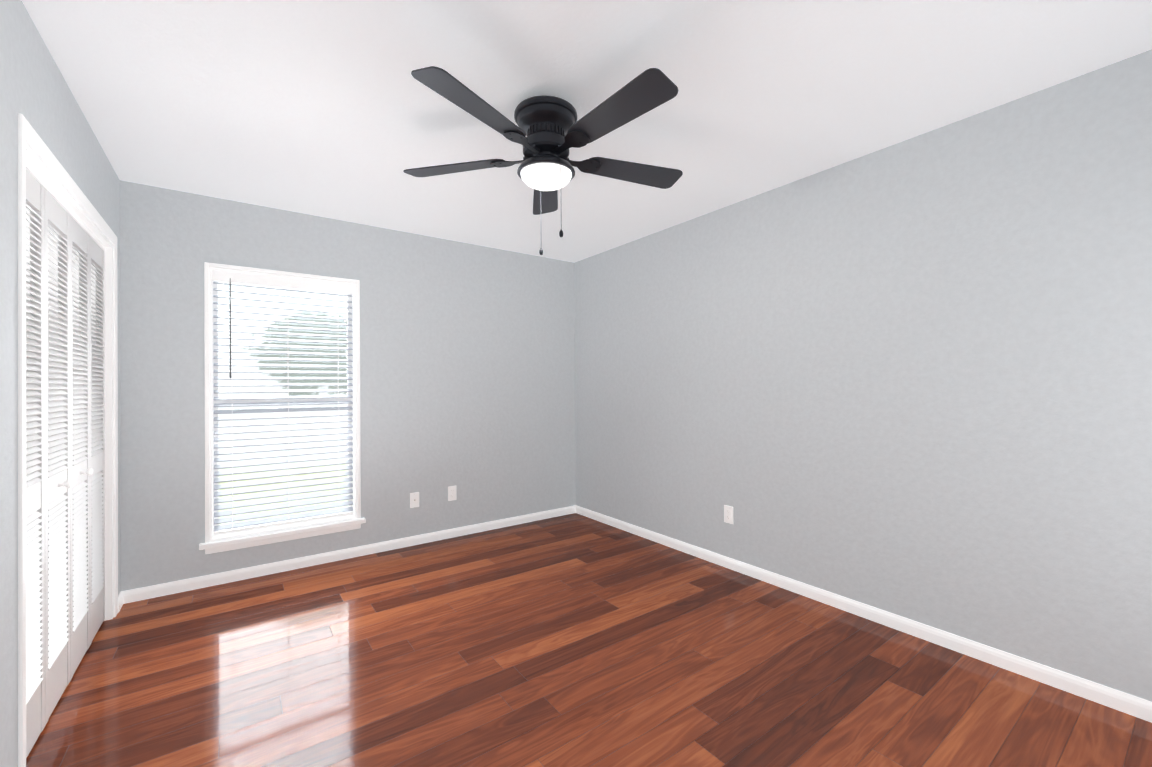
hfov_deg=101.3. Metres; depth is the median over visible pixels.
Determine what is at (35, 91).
wall
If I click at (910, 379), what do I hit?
wall
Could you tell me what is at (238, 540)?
windowsill
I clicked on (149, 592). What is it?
baseboard
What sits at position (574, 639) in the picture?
floor
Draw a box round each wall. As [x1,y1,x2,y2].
[0,0,120,766]
[120,180,575,590]
[574,49,1151,701]
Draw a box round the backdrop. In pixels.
[218,281,347,524]
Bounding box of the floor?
[26,513,1151,766]
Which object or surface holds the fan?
hanging from the ceiling
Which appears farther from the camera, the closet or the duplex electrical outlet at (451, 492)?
the duplex electrical outlet at (451, 492)
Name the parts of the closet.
door panel, door panel, door knob, door panel, door knob, door panel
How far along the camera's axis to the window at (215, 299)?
3.22 m
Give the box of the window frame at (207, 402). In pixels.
[204,262,360,542]
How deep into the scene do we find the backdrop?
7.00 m
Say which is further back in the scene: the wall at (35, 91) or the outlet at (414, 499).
the outlet at (414, 499)
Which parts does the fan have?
blade, blade, blade, light globe, blade, blade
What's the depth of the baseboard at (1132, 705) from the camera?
2.27 m
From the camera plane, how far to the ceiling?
1.90 m
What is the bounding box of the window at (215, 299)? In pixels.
[212,281,352,535]
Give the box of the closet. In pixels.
[18,113,117,766]
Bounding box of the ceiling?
[22,0,1151,262]
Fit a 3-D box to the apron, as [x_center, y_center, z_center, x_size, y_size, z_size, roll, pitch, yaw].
[-1.942,1.040,3.199,0.896,0.042,0.013,0,0,-36]
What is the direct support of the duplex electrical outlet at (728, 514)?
attached to the wall at (910, 379)
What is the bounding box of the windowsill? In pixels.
[199,518,365,549]
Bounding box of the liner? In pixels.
[209,267,356,541]
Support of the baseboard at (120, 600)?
attached to the wall at (35, 91)
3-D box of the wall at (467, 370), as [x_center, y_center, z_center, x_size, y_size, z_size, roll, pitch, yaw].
[-1.353,0.042,3.718,3.470,2.440,0.120,0,0,-36]
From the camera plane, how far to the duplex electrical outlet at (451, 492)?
3.87 m
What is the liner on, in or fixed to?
in the wall at (467, 370)
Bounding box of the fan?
[403,66,682,254]
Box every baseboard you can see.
[118,592,122,612]
[121,505,575,603]
[576,505,1151,722]
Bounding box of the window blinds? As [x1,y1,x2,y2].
[212,270,353,534]
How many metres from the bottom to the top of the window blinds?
1.674 m
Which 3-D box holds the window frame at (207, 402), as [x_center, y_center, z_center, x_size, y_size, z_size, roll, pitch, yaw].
[-1.947,0.116,3.203,0.896,1.745,0.016,0,0,-36]
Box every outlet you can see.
[410,492,418,507]
[448,486,455,500]
[724,505,732,523]
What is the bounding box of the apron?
[205,524,360,553]

